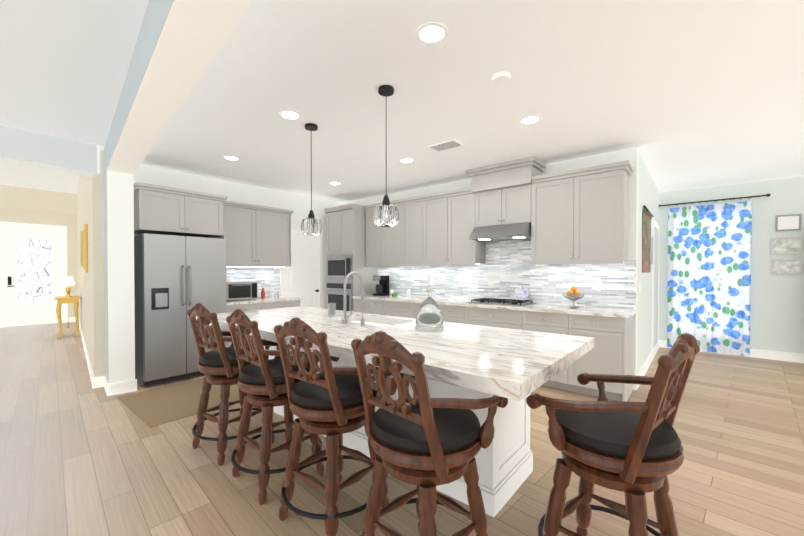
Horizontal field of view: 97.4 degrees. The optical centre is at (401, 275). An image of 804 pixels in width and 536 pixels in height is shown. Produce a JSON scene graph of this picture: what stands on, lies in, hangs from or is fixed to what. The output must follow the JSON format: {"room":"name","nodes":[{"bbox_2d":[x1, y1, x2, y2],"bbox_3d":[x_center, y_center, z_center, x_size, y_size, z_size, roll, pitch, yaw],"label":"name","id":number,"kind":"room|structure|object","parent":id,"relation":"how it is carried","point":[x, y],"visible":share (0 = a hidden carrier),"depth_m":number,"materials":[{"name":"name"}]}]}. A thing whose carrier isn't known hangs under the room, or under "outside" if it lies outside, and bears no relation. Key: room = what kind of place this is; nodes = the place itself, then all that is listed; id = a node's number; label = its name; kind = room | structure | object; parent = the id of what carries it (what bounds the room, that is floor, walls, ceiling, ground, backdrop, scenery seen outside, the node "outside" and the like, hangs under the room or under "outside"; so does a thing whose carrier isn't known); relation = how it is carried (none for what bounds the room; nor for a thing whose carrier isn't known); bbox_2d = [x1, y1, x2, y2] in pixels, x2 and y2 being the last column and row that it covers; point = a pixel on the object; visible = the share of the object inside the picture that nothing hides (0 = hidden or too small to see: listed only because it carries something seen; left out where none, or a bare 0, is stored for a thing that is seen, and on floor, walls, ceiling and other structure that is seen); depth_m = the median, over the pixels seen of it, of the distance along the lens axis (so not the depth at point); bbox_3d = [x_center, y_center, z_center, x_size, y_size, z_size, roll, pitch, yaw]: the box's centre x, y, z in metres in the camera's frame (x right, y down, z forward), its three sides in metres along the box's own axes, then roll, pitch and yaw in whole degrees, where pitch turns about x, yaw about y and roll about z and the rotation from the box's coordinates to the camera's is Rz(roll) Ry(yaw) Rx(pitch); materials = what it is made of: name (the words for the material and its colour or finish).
{"room":"kitchen","nodes":[
{"label":"kitchen","id":0,"kind":"room"},
{"bbox_2d":[0,208,77,326],"bbox_3d":[-10.695,-0.436,7.226,0.120,3.400,8.200,1,1,40],"label":"wall","id":1,"kind":"structure","parent":0,"point":[70,221],"depth_m":9.34,"materials":[{"name":"beige paint"}]},
{"bbox_2d":[0,221,67,327],"bbox_3d":[-9.212,-0.024,8.858,0.060,2.540,1.200,1,1,40],"label":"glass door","id":2,"kind":"structure","parent":1,"relation":"attached to","point":[33,265],"depth_m":8.83,"materials":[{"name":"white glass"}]},
{"bbox_2d":[0,185,77,214],"bbox_3d":[-10.611,-1.865,7.140,0.100,0.540,8.200,1,1,40],"label":"wall","id":3,"kind":"structure","parent":0,"point":[21,198],"depth_m":8.84,"materials":[{"name":"beige paint"}]},
{"bbox_2d":[0,162,79,193],"bbox_3d":[-8.485,-2.166,5.353,9.250,0.100,8.200,1,1,40],"label":"ceiling","id":4,"kind":"structure","parent":0,"point":[14,175],"depth_m":7.81,"materials":[{"name":"paint"}]},
{"bbox_2d":[0,125,99,176],"bbox_3d":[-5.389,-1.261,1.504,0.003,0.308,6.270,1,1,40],"label":"header beam","id":5,"kind":"structure","parent":0,"point":[24,145],"depth_m":3.60,"materials":[{"name":"white paint"}]},
{"bbox_2d":[0,0,148,145],"bbox_3d":[-2.349,-1.370,-2.522,7.500,0.002,10.700,-1,1,-43],"label":"ceiling plate","id":6,"kind":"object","parent":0,"point":[64,65],"depth_m":2.36,"materials":[{"name":"paint"}]},
{"bbox_2d":[77,151,104,387],"bbox_3d":[-6.138,-0.434,7.003,0.300,3.400,7.880,-1,1,-43],"label":"wall","id":7,"kind":"structure","parent":0,"point":[90,209],"depth_m":4.11,"materials":[{"name":"beige paint"}]},
{"bbox_2d":[80,231,82,265],"bbox_3d":[-6.150,-0.506,6.770,0.030,0.650,0.300,-1,1,-43],"label":"mirror","id":8,"kind":"object","parent":7,"relation":"attached to","point":[81,263],"visible":1,"depth_m":6.66,"materials":[{"name":"gold metal"}]},
{"bbox_2d":[83,224,87,271],"bbox_3d":[-4.671,-0.390,5.211,0.032,0.690,0.600,-1,1,-43],"label":"mirror","id":9,"kind":"object","parent":7,"relation":"attached to","point":[85,251],"visible":1,"depth_m":5.00,"materials":[{"name":"gold metal"}]},
{"bbox_2d":[69,317,803,395],"bbox_3d":[-2.497,1.236,3.758,17.640,0.130,13.000,1,1,40],"label":"baseboard","id":10,"kind":"structure","parent":7,"relation":"attached to","point":[121,387],"depth_m":5.03,"materials":[{"name":"white wood"}]},
{"bbox_2d":[134,165,342,308],"bbox_3d":[-2.415,-0.092,5.895,0.120,2.740,3.600,1,1,40],"label":"wall","id":11,"kind":"structure","parent":0,"point":[299,206],"depth_m":5.70,"materials":[{"name":"paint"}]},
{"bbox_2d":[134,186,225,237],"bbox_3d":[-2.971,-0.790,4.647,0.616,0.498,0.941,1,1,40],"label":"upper cabinet","id":12,"kind":"object","parent":11,"relation":"attached to","point":[157,210],"depth_m":4.40,"materials":[{"name":"grey wood"}]},
{"bbox_2d":[227,266,279,296],"bbox_3d":[-2.512,0.095,5.685,0.004,0.530,1.210,1,1,40],"label":"backsplash","id":13,"kind":"structure","parent":11,"relation":"attached to","point":[267,280],"depth_m":5.86,"materials":[{"name":"tile"}]},
{"bbox_2d":[226,202,289,265],"bbox_3d":[-2.384,-0.610,5.570,0.331,0.879,1.208,1,1,40],"label":"upper cabinet","id":14,"kind":"object","parent":11,"relation":"attached to","point":[258,236],"depth_m":5.47,"materials":[{"name":"grey wood"}]},
{"bbox_2d":[280,229,322,307],"bbox_3d":[-1.804,0.217,6.475,0.075,2.110,0.890,1,1,40],"label":"door","id":15,"kind":"structure","parent":11,"relation":"attached to","point":[302,276],"depth_m":6.53,"materials":[{"name":"white wood"}]},
{"bbox_2d":[0,322,803,535],"bbox_3d":[-3.003,1.327,4.184,19.200,0.060,13.400,1,1,40],"label":"floor","id":16,"kind":"structure","parent":0,"point":[79,456],"depth_m":2.41,"materials":[{"name":"brown wood"}]},
{"bbox_2d":[55,276,79,337],"bbox_3d":[-6.960,0.647,7.358,0.380,1.249,0.554,-1,1,-43],"label":"console table","id":17,"kind":"object","parent":16,"relation":"on","point":[68,297],"visible":1,"depth_m":7.26,"materials":[{"name":"gold metal"}]},
{"bbox_2d":[62,277,74,296],"bbox_3d":[-6.950,0.232,7.357,0.199,0.420,0.199,1,1,40],"label":"table lamp","id":18,"kind":"object","parent":17,"relation":"on","point":[67,281],"depth_m":7.32,"materials":[{"name":"gold metal"}]},
{"bbox_2d":[107,171,134,382],"bbox_3d":[-3.235,0.078,4.043,0.230,2.440,0.420,-1,1,-43],"label":"column","id":19,"kind":"structure","parent":16,"relation":"on","point":[120,250],"depth_m":3.89,"materials":[{"name":"paint"}]},
{"bbox_2d":[103,170,108,383],"bbox_3d":[-3.319,0.018,3.962,0.003,2.302,0.420,-1,1,-43],"label":"column","id":20,"kind":"structure","parent":19,"relation":"attached to","point":[106,279],"depth_m":3.93,"materials":[{"name":"white paint"}]},
{"bbox_2d":[117,378,238,427],"bbox_3d":[-2.176,1.294,3.908,1.140,0.008,1.320,1,1,40],"label":"mat","id":21,"kind":"object","parent":16,"relation":"on","point":[150,408],"visible":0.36,"depth_m":3.65,"materials":[{"name":"beige fabric"}]},
{"bbox_2d":[134,233,226,386],"bbox_3d":[-2.894,0.395,4.579,0.838,1.755,0.910,1,1,40],"label":"fridge","id":22,"kind":"object","parent":16,"relation":"on","point":[176,278],"visible":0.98,"depth_m":4.22,"materials":[{"name":"silver metal"}]},
{"bbox_2d":[187,303,274,465],"bbox_3d":[-1.296,0.754,2.726,0.566,1.121,0.566,0,1,37],"label":"stool","id":23,"kind":"object","parent":16,"relation":"on","point":[218,364],"visible":0.75,"depth_m":2.53,"materials":[{"name":"brown wood"}]},
{"bbox_2d":[209,235,302,346],"bbox_3d":[-2.246,0.368,5.461,0.696,1.830,1.265,1,1,40],"label":"countertop","id":24,"kind":"structure","parent":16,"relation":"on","point":[259,303],"depth_m":5.26,"materials":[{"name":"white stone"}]},
{"bbox_2d":[227,281,257,300],"bbox_3d":[-2.449,0.229,5.281,0.382,0.269,0.450,1,1,40],"label":"microwave","id":25,"kind":"object","parent":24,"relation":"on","point":[239,290],"visible":0.79,"depth_m":5.18,"materials":[{"name":"silver metal"}]},
{"bbox_2d":[261,288,280,298],"bbox_3d":[-2.082,0.275,5.645,0.081,0.169,0.408,0,1,22],"label":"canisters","id":26,"kind":"object","parent":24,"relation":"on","point":[271,294],"visible":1,"depth_m":5.61,"materials":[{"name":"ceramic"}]},
{"bbox_2d":[226,309,323,504],"bbox_3d":[-0.814,0.759,2.321,0.566,1.121,0.566,1,1,44],"label":"stool","id":27,"kind":"object","parent":16,"relation":"on","point":[261,380],"visible":0.75,"depth_m":2.14,"materials":[{"name":"brown wood"}]},
{"bbox_2d":[274,317,388,535],"bbox_3d":[-0.369,0.763,1.948,0.566,1.121,0.566,0,1,38],"label":"stool","id":28,"kind":"object","parent":16,"relation":"on","point":[327,400],"visible":0.75,"depth_m":1.77,"materials":[{"name":"brown wood"}]},
{"bbox_2d":[324,204,377,311],"bbox_3d":[-0.961,0.013,6.578,0.772,2.515,0.677,1,1,40],"label":"tall cabinet","id":29,"kind":"object","parent":16,"relation":"on","point":[345,240],"visible":0.58,"depth_m":6.32,"materials":[{"name":"grey wood"}]},
{"bbox_2d":[226,318,532,516],"bbox_3d":[-0.422,0.873,2.906,2.680,0.876,0.888,1,1,40],"label":"kitchen island","id":30,"kind":"object","parent":16,"relation":"on","point":[502,467],"depth_m":2.12,"materials":[{"name":"white wood"}]},
{"bbox_2d":[196,306,593,401],"bbox_3d":[-0.380,0.407,2.717,3.090,0.060,1.180,1,1,40],"label":"island countertop","id":31,"kind":"structure","parent":30,"relation":"on","point":[502,362],"depth_m":1.94,"materials":[{"name":"white stone"}]},
{"bbox_2d":[327,303,335,315],"bbox_3d":[-0.655,0.316,3.299,0.066,0.110,0.179,0,1,-5],"label":"glasses","id":32,"kind":"object","parent":31,"relation":"on","point":[331,309],"visible":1,"depth_m":3.22,"materials":[{"name":"clear glass"}]},
{"bbox_2d":[342,272,368,325],"bbox_3d":[-0.321,0.173,2.802,0.241,0.406,0.230,1,1,40],"label":"faucet","id":33,"kind":"object","parent":31,"relation":"on","point":[344,320],"visible":1,"depth_m":2.79,"materials":[{"name":"silver metal"}]},
{"bbox_2d":[415,287,443,330],"bbox_3d":[0.195,0.229,2.506,0.210,0.300,0.207,1,1,40],"label":"jar","id":34,"kind":"object","parent":31,"relation":"on","point":[429,316],"visible":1,"depth_m":2.44,"materials":[{"name":"clear glass"}]},
{"bbox_2d":[351,330,507,535],"bbox_3d":[0.100,0.767,1.528,0.566,1.121,0.566,-1,1,-44],"label":"stool","id":35,"kind":"object","parent":16,"relation":"on","point":[423,442],"visible":0.98,"depth_m":1.37,"materials":[{"name":"brown wood"}]},
{"bbox_2d":[352,295,635,401],"bbox_3d":[0.892,0.827,5.055,4.050,0.920,0.641,1,1,40],"label":"base cabinet","id":36,"kind":"object","parent":16,"relation":"on","point":[610,330],"visible":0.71,"depth_m":3.94,"materials":[{"name":"grey wood"}]},
{"bbox_2d":[373,276,388,295],"bbox_3d":[-0.371,0.179,6.250,0.184,0.349,0.232,1,1,40],"label":"coffee maker","id":37,"kind":"object","parent":36,"relation":"on","point":[382,287],"visible":1,"depth_m":6.21,"materials":[{"name":"black plastic"}]},
{"bbox_2d":[390,289,410,296],"bbox_3d":[-0.062,0.291,5.999,0.422,0.129,0.178,1,1,40],"label":"canisters","id":38,"kind":"object","parent":36,"relation":"on","point":[393,293],"visible":1,"depth_m":5.96,"materials":[{"name":"white ceramic"}]},
{"bbox_2d":[468,298,535,305],"bbox_3d":[1.318,0.347,4.686,0.740,0.045,0.480,1,1,40],"label":"cooktop","id":39,"kind":"object","parent":36,"relation":"in","point":[506,302],"visible":1,"depth_m":4.60,"materials":[{"name":"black metal"}]},
{"bbox_2d":[514,286,528,299],"bbox_3d":[1.617,0.257,4.792,0.210,0.224,0.055,1,1,40],"label":"decorative plate","id":40,"kind":"object","parent":36,"relation":"on","point":[521,292],"visible":0.79,"depth_m":4.79,"materials":[{"name":"white ceramic"}]},
{"bbox_2d":[562,286,584,307],"bbox_3d":[2.011,0.250,4.142,0.250,0.251,0.250,1,1,40],"label":"fruit bowl","id":41,"kind":"object","parent":36,"relation":"on","point":[573,295],"visible":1,"depth_m":4.09,"materials":[{"name":"clear glass"}]},
{"bbox_2d":[526,333,699,535],"bbox_3d":[0.874,0.768,1.486,0.566,1.121,0.566,-1,1,-40],"label":"stool","id":42,"kind":"object","parent":16,"relation":"on","point":[633,451],"visible":1,"depth_m":1.35,"materials":[{"name":"brown wood"}]},
{"bbox_2d":[99,0,803,202],"bbox_3d":[0.387,-1.463,1.309,10.350,0.100,13.400,1,1,40],"label":"ceiling","id":43,"kind":"structure","parent":0,"point":[680,95],"depth_m":2.77,"materials":[{"name":"paint"}]},
{"bbox_2d":[223,155,239,160],"bbox_3d":[-2.097,-1.442,4.347,0.194,0.005,0.194,0,1,31],"label":"recessed light","id":44,"kind":"object","parent":43,"relation":"in","point":[232,158],"depth_m":4.35,"materials":[{"name":"white plastic"}]},
{"bbox_2d":[278,110,300,119],"bbox_3d":[-0.999,-1.429,3.151,0.194,0.005,0.194,0,1,31],"label":"recessed light","id":45,"kind":"object","parent":43,"relation":"in","point":[286,114],"depth_m":3.15,"materials":[{"name":"white plastic"}]},
{"bbox_2d":[301,123,321,235],"bbox_3d":[-0.870,-0.908,3.388,0.199,1.050,0.199,1,1,40],"label":"pendant light","id":46,"kind":"object","parent":43,"relation":"hanging from","point":[311,224],"visible":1,"depth_m":3.34,"materials":[{"name":"clear glass"}]},
{"bbox_2d":[329,182,340,184],"bbox_3d":[-1.055,-1.455,5.588,0.194,0.005,0.194,0,1,31],"label":"recessed light","id":47,"kind":"object","parent":43,"relation":"in","point":[332,183],"depth_m":5.59,"materials":[{"name":"white plastic"}]},
{"bbox_2d":[373,85,398,226],"bbox_3d":[-0.122,-0.901,2.708,0.199,1.050,0.199,1,1,40],"label":"pendant light","id":48,"kind":"object","parent":43,"relation":"hanging from","point":[385,213],"visible":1,"depth_m":2.66,"materials":[{"name":"clear glass"}]},
{"bbox_2d":[399,158,414,162],"bbox_3d":[0.060,-1.443,4.443,0.194,0.005,0.194,0,1,-5],"label":"recessed light","id":49,"kind":"object","parent":43,"relation":"in","point":[404,160],"depth_m":4.43,"materials":[{"name":"white plastic"}]},
{"bbox_2d":[415,22,448,44],"bbox_3d":[0.175,-1.418,2.075,0.194,0.005,0.194,0,1,-5],"label":"recessed light","id":50,"kind":"object","parent":43,"relation":"in","point":[431,33],"depth_m":2.07,"materials":[{"name":"white plastic"}]},
{"bbox_2d":[428,139,463,151],"bbox_3d":[0.473,-1.422,3.827,0.348,0.034,0.220,1,1,40],"label":"air vent","id":51,"kind":"object","parent":43,"relation":"attached to","point":[453,143],"depth_m":3.88,"materials":[{"name":"white metal"}]},
{"bbox_2d":[492,71,510,85],"bbox_3d":[0.699,-1.408,2.498,0.148,0.034,0.179,1,1,40],"label":"smoke detector","id":52,"kind":"object","parent":43,"relation":"attached to","point":[500,78],"depth_m":2.50,"materials":[{"name":"white plastic"}]},
{"bbox_2d":[519,115,540,124],"bbox_3d":[1.178,-1.430,3.256,0.194,0.005,0.194,0,1,31],"label":"recessed light","id":53,"kind":"object","parent":43,"relation":"in","point":[528,120],"depth_m":3.26,"materials":[{"name":"white plastic"}]},
{"bbox_3d":[0.431,-1.256,0.165,10.727,0.330,1.448,1,1,40],"label":"beam","id":54,"kind":"structure","parent":43,"relation":"attached to","visible":0},
{"bbox_2d":[103,0,173,177],"bbox_3d":[0.295,-1.246,0.140,0.003,0.308,10.920,-1,1,-43],"label":"beam","id":55,"kind":"structure","parent":54,"relation":"attached to","point":[155,18],"depth_m":2.11,"materials":[{"name":"white paint"}]},
{"bbox_2d":[107,0,252,174],"bbox_3d":[0.379,-1.090,0.222,0.230,0.003,10.920,-1,1,-43],"label":"beam","id":56,"kind":"structure","parent":54,"relation":"attached to","point":[194,35],"depth_m":1.88,"materials":[{"name":"white paint"}]},
{"bbox_2d":[343,148,637,375],"bbox_3d":[0.711,-0.090,5.700,5.160,2.740,0.120,1,1,40],"label":"wall","id":57,"kind":"structure","parent":0,"point":[631,155],"depth_m":4.14,"materials":[{"name":"paint"}]},
{"bbox_2d":[365,204,383,266],"bbox_3d":[-0.359,-0.695,6.292,0.488,1.013,0.331,1,1,40],"label":"upper cabinet","id":58,"kind":"object","parent":57,"relation":"attached to","point":[374,233],"depth_m":6.20,"materials":[{"name":"grey wood"}]},
{"bbox_2d":[384,196,427,263],"bbox_3d":[0.107,-0.690,5.900,0.970,1.013,0.331,1,1,40],"label":"upper cabinet","id":59,"kind":"object","parent":57,"relation":"attached to","point":[406,242],"depth_m":5.69,"materials":[{"name":"grey wood"}]},
{"bbox_2d":[428,192,485,263],"bbox_3d":[0.754,-0.685,5.358,0.958,1.013,0.331,1,1,40],"label":"upper cabinet","id":60,"kind":"object","parent":57,"relation":"attached to","point":[449,242],"depth_m":5.17,"materials":[{"name":"grey wood"}]},
{"bbox_2d":[468,160,543,227],"bbox_3d":[1.400,-1.038,4.769,0.820,0.733,0.396,1,1,40],"label":"upper cabinet","id":61,"kind":"object","parent":57,"relation":"attached to","point":[502,195],"depth_m":4.63,"materials":[{"name":"grey wood"}]},
{"bbox_2d":[469,222,530,241],"bbox_3d":[1.362,-0.575,4.728,0.760,0.179,0.516,1,1,40],"label":"range hood","id":62,"kind":"object","parent":61,"relation":"attached to","point":[520,231],"visible":0.96,"depth_m":4.57,"materials":[{"name":"silver metal"}]},
{"bbox_2d":[531,164,631,263],"bbox_3d":[2.100,-0.673,4.228,0.988,1.013,0.331,1,1,40],"label":"upper cabinet","id":63,"kind":"object","parent":57,"relation":"attached to","point":[577,216],"depth_m":4.05,"materials":[{"name":"grey wood"}]},
{"bbox_2d":[378,239,635,308],"bbox_3d":[1.098,-0.155,5.293,4.045,1.040,0.004,1,1,40],"label":"backsplash","id":64,"kind":"structure","parent":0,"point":[506,270],"depth_m":4.88,"materials":[{"name":"tile"}]},
{"bbox_2d":[594,280,601,289],"bbox_3d":[2.351,0.116,4.239,0.075,0.120,0.004,1,1,40],"label":"electrical outlet plate","id":65,"kind":"object","parent":64,"relation":"attached to","point":[597,284],"depth_m":4.23,"materials":[{"name":"white plastic"}]},
{"bbox_2d":[637,150,659,374],"bbox_3d":[3.598,-0.085,5.236,0.140,2.740,2.880,1,1,40],"label":"wall","id":66,"kind":"structure","parent":0,"point":[648,195],"depth_m":4.57,"materials":[{"name":"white paint"}]},
{"bbox_2d":[639,237,653,291],"bbox_3d":[3.281,-0.184,4.729,0.019,0.750,1.540,1,1,40],"label":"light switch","id":67,"kind":"object","parent":66,"relation":"attached to","point":[652,249],"visible":0.91,"depth_m":5.21,"materials":[{"name":"white plastic"}]},
{"bbox_2d":[642,205,653,272],"bbox_3d":[3.281,-0.449,4.714,0.035,0.820,1.080,1,1,40],"label":"picture","id":68,"kind":"object","parent":66,"relation":"attached to","point":[647,215],"visible":1,"depth_m":4.65,"materials":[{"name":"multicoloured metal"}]},
{"bbox_2d":[651,219,659,351],"bbox_3d":[4.125,0.215,5.743,0.020,2.130,1.030,1,1,40],"label":"door frame","id":69,"kind":"object","parent":66,"relation":"attached to","point":[655,289],"visible":0.77,"depth_m":5.73,"materials":[{"name":"white wood"}]},
{"bbox_2d":[659,176,803,355],"bbox_3d":[6.538,-0.079,4.726,5.300,2.740,0.120,1,1,40],"label":"wall","id":70,"kind":"structure","parent":0,"point":[777,312],"depth_m":5.43,"materials":[{"name":"green paint"}]},
{"bbox_2d":[659,194,770,206],"bbox_3d":[5.053,-1.218,5.806,1.393,0.051,0.107,1,1,40],"label":"curtain rod","id":71,"kind":"object","parent":70,"relation":"attached to","point":[748,197],"visible":0.96,"depth_m":5.71,"materials":[{"name":"black metal"}]},
{"bbox_2d":[667,201,751,355],"bbox_3d":[5.026,0.046,5.821,1.038,2.415,0.069,1,1,40],"label":"floral curtain","id":72,"kind":"object","parent":71,"relation":"hanging from","point":[709,276],"visible":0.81,"depth_m":5.79,"materials":[{"name":"fabric"}]},
{"bbox_2d":[770,237,802,253],"bbox_3d":[5.751,-0.445,5.286,0.330,0.240,0.022,1,1,40],"label":"picture frame","id":73,"kind":"object","parent":70,"relation":"attached to","point":[791,245],"visible":0.96,"depth_m":5.28,"materials":[{"name":"silver metal"}]},
{"bbox_2d":[771,259,802,273],"bbox_3d":[5.755,-0.125,5.286,0.320,0.220,0.022,1,1,40],"label":"picture frame","id":74,"kind":"object","parent":70,"relation":"attached to","point":[786,266],"visible":0.96,"depth_m":5.28,"materials":[{"name":"silver metal"}]},
{"bbox_2d":[775,214,800,231],"bbox_3d":[5.763,-0.785,5.272,0.260,0.240,0.022,1,1,40],"label":"picture frame","id":75,"kind":"object","parent":70,"relation":"attached to","point":[791,222],"visible":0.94,"depth_m":5.27,"materials":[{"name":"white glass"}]}
]}

